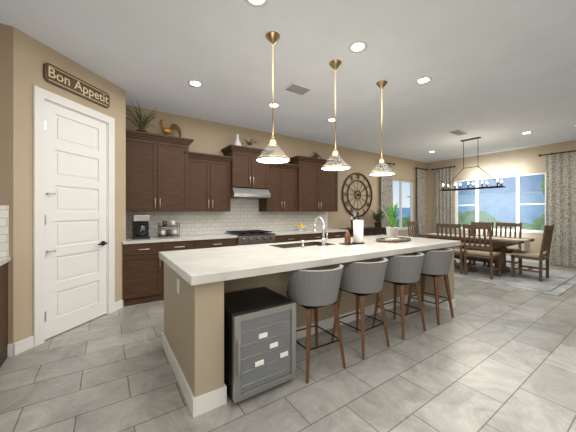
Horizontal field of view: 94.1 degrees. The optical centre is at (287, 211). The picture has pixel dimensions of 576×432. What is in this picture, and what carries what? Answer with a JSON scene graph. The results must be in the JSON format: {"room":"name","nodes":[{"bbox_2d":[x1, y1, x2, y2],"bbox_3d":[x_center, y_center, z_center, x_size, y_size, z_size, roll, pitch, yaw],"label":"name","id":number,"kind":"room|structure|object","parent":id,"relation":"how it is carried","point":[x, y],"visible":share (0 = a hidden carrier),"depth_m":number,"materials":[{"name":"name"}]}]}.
{"room":"kitchen","nodes":[
{"label":"kitchen","id":0,"kind":"room"},
{"bbox_2d":[0,23,12,343],"bbox_3d":[1.835,-0.195,2.015,13.600,3.050,8.770,0,0,-34],"label":"wall","id":1,"kind":"structure","parent":0,"point":[6,31],"depth_m":2.47,"materials":[{"name":"paint"}]},
{"bbox_2d":[8,255,575,356],"bbox_3d":[1.793,1.275,2.077,13.300,0.110,8.620,0,0,-34],"label":"baseboard","id":2,"kind":"structure","parent":1,"relation":"attached to","point":[10,346],"depth_m":6.89,"materials":[{"name":"white wood"}]},
{"bbox_2d":[431,166,454,232],"bbox_3d":[5.139,-0.090,8.861,0.132,2.800,0.760,0,0,-34],"label":"curtain","id":3,"kind":"object","parent":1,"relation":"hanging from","point":[442,200],"visible":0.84,"depth_m":8.87,"materials":[{"name":"fabric"}]},
{"bbox_2d":[456,172,545,232],"bbox_3d":[6.026,-0.238,7.759,0.130,1.580,2.176,0,0,-34],"label":"window","id":4,"kind":"structure","parent":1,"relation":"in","point":[518,204],"depth_m":7.38,"materials":[{"name":"white"}]},
{"bbox_2d":[538,150,575,266],"bbox_3d":[6.783,-0.090,6.442,0.132,2.800,1.130,0,0,-34],"label":"curtain","id":5,"kind":"object","parent":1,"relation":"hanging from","point":[560,168],"visible":0.96,"depth_m":6.54,"materials":[{"name":"fabric"}]},
{"bbox_2d":[13,27,125,342],"bbox_3d":[-2.483,-0.195,3.153,0.120,3.050,1.333,0,0,11],"label":"wall","id":6,"kind":"structure","parent":0,"point":[29,54],"depth_m":2.62,"materials":[{"name":"paint"}]},
{"bbox_2d":[13,300,122,354],"bbox_3d":[-2.423,1.275,3.105,0.016,0.110,1.261,0,0,11],"label":"baseboard","id":7,"kind":"structure","parent":6,"relation":"attached to","point":[23,345],"depth_m":2.58,"materials":[{"name":"white wood"}]},
{"bbox_2d":[33,85,114,346],"bbox_3d":[-2.428,0.040,3.119,0.120,2.580,0.962,0,0,11],"label":"door","id":8,"kind":"structure","parent":6,"relation":"attached to","point":[74,143],"depth_m":3.02,"materials":[{"name":"white wood"}]},
{"bbox_2d":[43,63,109,107],"bbox_3d":[-2.414,-1.442,3.120,0.024,0.195,0.787,0,0,11],"label":"sign","id":9,"kind":"object","parent":6,"relation":"attached to","point":[52,74],"visible":1,"depth_m":3.04,"materials":[{"name":"brown wood"}]},
{"bbox_2d":[126,105,426,237],"bbox_3d":[0.750,-0.195,6.670,10.160,3.050,0.150,0,0,-34],"label":"wall","id":10,"kind":"structure","parent":0,"point":[209,137],"depth_m":6.73,"materials":[{"name":"beige paint"}]},
{"bbox_2d":[126,198,327,236],"bbox_3d":[-0.828,-0.015,5.501,4.425,0.849,0.007,0,0,-34],"label":"tile backsplash","id":11,"kind":"structure","parent":10,"relation":"attached to","point":[244,214],"depth_m":5.30,"materials":[{"name":"white tile"}]},
{"bbox_2d":[126,129,341,211],"bbox_3d":[-0.677,-0.608,5.302,4.449,1.195,0.489,0,0,-34],"label":"upper cabinet","id":12,"kind":"object","parent":10,"relation":"attached to","point":[162,174],"visible":0.91,"depth_m":4.74,"materials":[{"name":"brown wood"}]},
{"bbox_2d":[126,98,155,131],"bbox_3d":[-2.303,-1.443,4.163,0.450,0.473,0.540,0,0,-34],"label":"potted plant","id":13,"kind":"object","parent":12,"relation":"on","point":[142,125],"visible":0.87,"depth_m":4.20,"materials":[{"name":"green plant"}]},
{"bbox_2d":[158,120,180,136],"bbox_3d":[-1.981,-1.364,4.494,0.376,0.314,0.095,0,0,-34],"label":"rooster figurine","id":14,"kind":"object","parent":12,"relation":"on","point":[165,130],"visible":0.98,"depth_m":4.47,"materials":[{"name":"gold metal"}]},
{"bbox_2d":[234,134,240,145],"bbox_3d":[-0.972,-1.352,5.167,0.150,0.290,0.148,0,0,-34],"label":"bottle vase","id":15,"kind":"object","parent":12,"relation":"on","point":[237,141],"visible":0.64,"depth_m":5.13,"materials":[{"name":"white ceramic"}]},
{"bbox_2d":[241,139,256,146],"bbox_3d":[-0.708,-1.320,5.308,0.355,0.226,0.440,0,0,-34],"label":"potted plant","id":16,"kind":"object","parent":12,"relation":"on","point":[250,142],"visible":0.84,"depth_m":5.27,"materials":[{"name":"green plant"}]},
{"bbox_2d":[231,187,270,198],"bbox_3d":[-0.787,-0.365,5.215,0.754,0.179,0.504,0,0,-34],"label":"range hood","id":17,"kind":"object","parent":12,"relation":"attached to","point":[236,192],"visible":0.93,"depth_m":5.04,"materials":[{"name":"silver metal"}]},
{"bbox_2d":[310,151,320,158],"bbox_3d":[0.629,-1.293,6.257,0.347,0.193,0.413,0,0,-4],"label":"potted plant","id":18,"kind":"object","parent":12,"relation":"on","point":[315,155],"visible":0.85,"depth_m":6.21,"materials":[{"name":"green plant"}]},
{"bbox_2d":[342,173,372,216],"bbox_3d":[1.915,-0.470,7.322,1.205,1.205,0.051,0,0,-34],"label":"clock","id":19,"kind":"object","parent":10,"relation":"attached to","point":[358,176],"visible":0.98,"depth_m":7.29,"materials":[{"name":"grey metal"}]},
{"bbox_2d":[381,162,394,234],"bbox_3d":[2.924,-0.090,7.973,0.757,2.800,0.132,0,0,-34],"label":"curtain","id":20,"kind":"object","parent":10,"relation":"hanging from","point":[386,181],"visible":0.59,"depth_m":7.92,"materials":[{"name":"fabric"}]},
{"bbox_2d":[393,179,412,229],"bbox_3d":[3.646,-0.228,8.601,1.296,1.600,0.130,0,0,-34],"label":"window","id":21,"kind":"structure","parent":10,"relation":"in","point":[399,181],"depth_m":8.63,"materials":[{"name":"white"}]},
{"bbox_2d":[416,167,427,237],"bbox_3d":[4.471,-0.090,9.024,0.697,2.800,0.132,0,0,-34],"label":"curtain","id":22,"kind":"object","parent":10,"relation":"hanging from","point":[421,178],"visible":0.89,"depth_m":8.97,"materials":[{"name":"fabric"}]},
{"bbox_2d":[0,0,575,162],"bbox_3d":[1.793,-1.780,2.077,13.900,0.120,9.220,0,0,-34],"label":"ceiling","id":23,"kind":"structure","parent":0,"point":[499,71],"depth_m":3.04,"materials":[{"name":"paint"}]},
{"bbox_2d":[255,31,289,163],"bbox_3d":[-0.148,-1.110,2.620,0.340,1.218,0.340,0,0,-34],"label":"pendant light","id":24,"kind":"object","parent":23,"relation":"hanging from","point":[272,37],"visible":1,"depth_m":2.61,"materials":[{"name":"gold metal"}]},
{"bbox_2d":[321,59,349,170],"bbox_3d":[0.547,-1.110,3.092,0.340,1.218,0.340,0,0,-34],"label":"pendant light","id":25,"kind":"object","parent":23,"relation":"hanging from","point":[335,64],"visible":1,"depth_m":3.08,"materials":[{"name":"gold metal"}]},
{"bbox_2d":[283,82,468,135],"bbox_3d":[1.932,-1.711,4.789,4.480,0.015,0.530,0,0,-34],"label":"vents","id":26,"kind":"object","parent":23,"relation":"attached to","point":[295,88],"depth_m":3.76,"materials":[{"name":"grey metal"}]},
{"bbox_2d":[369,80,394,175],"bbox_3d":[1.250,-1.110,3.570,0.340,1.218,0.340,0,0,-34],"label":"pendant light","id":27,"kind":"object","parent":23,"relation":"hanging from","point":[381,84],"visible":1,"depth_m":3.56,"materials":[{"name":"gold metal"}]},
{"bbox_2d":[440,137,505,190],"bbox_3d":[4.298,-1.128,6.307,0.302,1.182,1.266,0,0,-34],"label":"dining chandelier","id":28,"kind":"object","parent":23,"relation":"hanging from","point":[497,186],"visible":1,"depth_m":6.28,"materials":[{"name":"black metal"}]},
{"bbox_2d":[0,259,575,431],"bbox_3d":[1.793,1.390,2.077,13.900,0.120,9.220,0,0,-34],"label":"floor","id":29,"kind":"structure","parent":0,"point":[505,361],"depth_m":2.13,"materials":[{"name":"tile"}]},
{"bbox_2d":[0,205,10,366],"bbox_3d":[-3.479,0.635,1.449,2.675,1.390,0.670,0,0,-34],"label":"cabinet","id":30,"kind":"object","parent":29,"relation":"on","point":[4,209],"depth_m":2.43,"materials":[{"name":"brown wood"}]},
{"bbox_2d":[123,228,345,306],"bbox_3d":[-0.640,0.870,5.224,4.425,0.920,0.673,0,0,-34],"label":"base cabinet","id":31,"kind":"object","parent":29,"relation":"on","point":[143,269],"visible":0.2,"depth_m":3.98,"materials":[{"name":"brown wood"}]},
{"bbox_2d":[132,215,149,238],"bbox_3d":[-2.281,0.229,4.157,0.220,0.360,0.260,0,0,-34],"label":"coffee maker","id":32,"kind":"object","parent":31,"relation":"on","point":[140,223],"visible":0.99,"depth_m":4.09,"materials":[{"name":"black plastic"}]},
{"bbox_2d":[158,221,179,236],"bbox_3d":[-1.970,0.277,4.429,0.300,0.265,0.180,0,0,-34],"label":"rack","id":33,"kind":"object","parent":31,"relation":"on","point":[164,223],"visible":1,"depth_m":4.40,"materials":[{"name":"black metal"}]},
{"bbox_2d":[295,223,306,230],"bbox_3d":[0.283,0.322,5.899,0.270,0.174,0.266,0,0,-34],"label":"fruit bowl","id":34,"kind":"object","parent":31,"relation":"on","point":[300,226],"visible":1,"depth_m":5.84,"materials":[{"name":"white"}]},
{"bbox_2d":[226,230,274,245],"bbox_3d":[-0.726,0.840,5.125,0.752,0.940,0.723,0,0,-34],"label":"stove","id":35,"kind":"object","parent":29,"relation":"on","point":[245,237],"visible":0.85,"depth_m":4.89,"materials":[{"name":"silver metal"}]},
{"bbox_2d":[224,287,295,402],"bbox_3d":[-0.279,1.014,2.136,0.510,0.632,0.553,0,0,-34],"label":"wine cooler","id":36,"kind":"object","parent":29,"relation":"on","point":[260,323],"visible":0.99,"depth_m":1.94,"materials":[{"name":"black metal"}]},
{"bbox_2d":[159,235,460,417],"bbox_3d":[0.546,0.865,3.200,3.620,0.930,1.240,0,0,-34],"label":"kitchen island","id":37,"kind":"object","parent":29,"relation":"on","point":[196,281],"visible":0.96,"depth_m":2.30,"materials":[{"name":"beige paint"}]},
{"bbox_2d":[299,217,327,248],"bbox_3d":[0.262,0.227,3.083,0.384,0.344,0.206,0,0,-34],"label":"faucet","id":38,"kind":"object","parent":37,"relation":"on","point":[317,218],"visible":1,"depth_m":3.09,"materials":[{"name":"silver metal"}]},
{"bbox_2d":[339,227,354,244],"bbox_3d":[0.742,0.292,3.321,0.160,0.214,0.140,0,0,-34],"label":"soap bottles","id":39,"kind":"object","parent":37,"relation":"on","point":[347,235],"visible":0.99,"depth_m":3.27,"materials":[{"name":"brown glass"}]},
{"bbox_2d":[352,215,363,243],"bbox_3d":[0.896,0.220,3.414,0.150,0.359,0.150,0,0,-34],"label":"paper towel holder","id":40,"kind":"object","parent":37,"relation":"on","point":[357,224],"visible":0.98,"depth_m":3.36,"materials":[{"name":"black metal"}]},
{"bbox_2d":[380,203,399,236],"bbox_3d":[1.517,0.121,4.044,0.295,0.556,0.293,0,0,15],"label":"potted plant","id":41,"kind":"object","parent":37,"relation":"on","point":[392,231],"visible":0.97,"depth_m":3.99,"materials":[{"name":"green plant"}]},
{"bbox_2d":[376,237,410,241],"bbox_3d":[1.465,0.382,3.716,0.622,0.035,0.364,0,0,-34],"label":"serving tray","id":42,"kind":"object","parent":37,"relation":"on","point":[386,239],"visible":1,"depth_m":3.65,"materials":[{"name":"brown wood"}]},
{"bbox_2d":[286,264,345,383],"bbox_3d":[0.216,0.896,2.354,0.500,0.871,0.532,0,0,-31],"label":"bar stool","id":43,"kind":"object","parent":29,"relation":"on","point":[310,289],"visible":0.94,"depth_m":2.15,"materials":[{"name":"fabric"}]},
{"bbox_2d":[331,257,389,359],"bbox_3d":[0.721,0.896,2.692,0.500,0.871,0.532,0,0,-36],"label":"bar stool","id":44,"kind":"object","parent":29,"relation":"on","point":[361,279],"visible":0.91,"depth_m":2.49,"materials":[{"name":"fabric"}]},
{"bbox_2d":[341,227,386,236],"bbox_3d":[2.048,0.880,7.171,1.450,0.900,0.440,0,0,-34],"label":"console table","id":45,"kind":"object","parent":29,"relation":"on","point":[366,230],"visible":0.39,"depth_m":7.09,"materials":[{"name":"black wood"}]},
{"bbox_2d":[364,209,387,227],"bbox_3d":[2.564,0.167,7.257,0.700,0.525,0.778,0,0,-34],"label":"potted plant","id":46,"kind":"object","parent":45,"relation":"on","point":[378,216],"visible":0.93,"depth_m":7.40,"materials":[{"name":"green plant"}]},
{"bbox_2d":[372,252,425,339],"bbox_3d":[1.260,0.896,3.058,0.500,0.871,0.532,0,0,-32],"label":"bar stool","id":47,"kind":"object","parent":29,"relation":"on","point":[401,271],"visible":0.83,"depth_m":2.85,"materials":[{"name":"fabric"}]},
{"bbox_2d":[406,248,453,324],"bbox_3d":[1.806,0.896,3.423,0.500,0.871,0.532,0,0,-37],"label":"bar stool","id":48,"kind":"object","parent":29,"relation":"on","point":[435,264],"visible":0.78,"depth_m":3.22,"materials":[{"name":"fabric"}]},
{"bbox_2d":[454,258,575,295],"bbox_3d":[4.451,1.323,6.259,2.500,0.013,3.150,0,0,-34],"label":"dining rug","id":49,"kind":"object","parent":29,"relation":"on","point":[558,282],"visible":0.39,"depth_m":5.31,"materials":[{"name":"fabric"}]},
{"bbox_2d":[407,221,419,237],"bbox_3d":[3.579,0.782,7.187,0.508,1.068,0.545,0,0,-34],"label":"dining chair","id":50,"kind":"object","parent":49,"relation":"on","point":[411,223],"visible":0.34,"depth_m":7.37,"materials":[{"name":"brown wood"}]},
{"bbox_2d":[436,223,471,273],"bbox_3d":[3.695,0.782,5.981,0.545,1.068,0.508,0,0,-34],"label":"dining chair","id":51,"kind":"object","parent":49,"relation":"on","point":[457,251],"visible":0.55,"depth_m":5.80,"materials":[{"name":"brown wood"}]},
{"bbox_2d":[420,229,533,275],"bbox_3d":[4.285,0.843,6.237,1.000,0.946,1.976,0,0,-34],"label":"dining table","id":52,"kind":"object","parent":49,"relation":"on","point":[500,244],"visible":0.62,"depth_m":5.74,"materials":[{"name":"brown wood"}]},
{"bbox_2d":[462,221,493,266],"bbox_3d":[4.741,0.782,6.692,0.545,1.068,0.508,0,0,-34],"label":"dining chair","id":53,"kind":"object","parent":49,"relation":"on","point":[472,223],"visible":0.23,"depth_m":6.69,"materials":[{"name":"brown wood"}]},
{"bbox_2d":[463,224,501,278],"bbox_3d":[3.998,0.782,5.534,0.545,1.068,0.508,0,0,-34],"label":"dining chair","id":54,"kind":"object","parent":49,"relation":"on","point":[491,255],"visible":1,"depth_m":5.44,"materials":[{"name":"brown wood"}]},
{"bbox_2d":[487,222,521,267],"bbox_3d":[5.044,0.782,6.245,0.545,1.068,0.508,0,0,-34],"label":"dining chair","id":55,"kind":"object","parent":49,"relation":"on","point":[510,250],"visible":0.42,"depth_m":6.26,"materials":[{"name":"brown wood"}]},
{"bbox_2d":[511,225,553,281],"bbox_3d":[4.882,0.782,5.358,0.508,1.068,0.545,0,0,-34],"label":"dining chair","id":56,"kind":"object","parent":49,"relation":"on","point":[548,230],"visible":1,"depth_m":5.26,"materials":[{"name":"brown wood"}]},
{"bbox_2d":[427,140,575,255],"bbox_3d":[7.355,-0.195,5.857,0.150,3.050,8.620,0,0,-34],"label":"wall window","id":57,"kind":"structure","parent":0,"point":[523,160],"depth_m":7.68,"materials":[{"name":"beige paint"}]},
{"label":"outside","id":58,"kind":"structure","parent":0,"visible":0},
{"bbox_2d":[393,181,463,207],"bbox_3d":[9.433,-5.170,13.073,40.300,15.000,51.020,0,0,-34],"label":"sky","id":59,"kind":"structure","parent":58,"point":[405,185],"depth_m":38.43,"materials":[{"name":"white"}]},
{"bbox_2d":[394,174,544,229],"bbox_3d":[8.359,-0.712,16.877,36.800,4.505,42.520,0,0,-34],"label":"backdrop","id":60,"kind":"structure","parent":58,"point":[498,205],"depth_m":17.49,"materials":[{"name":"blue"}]}
]}

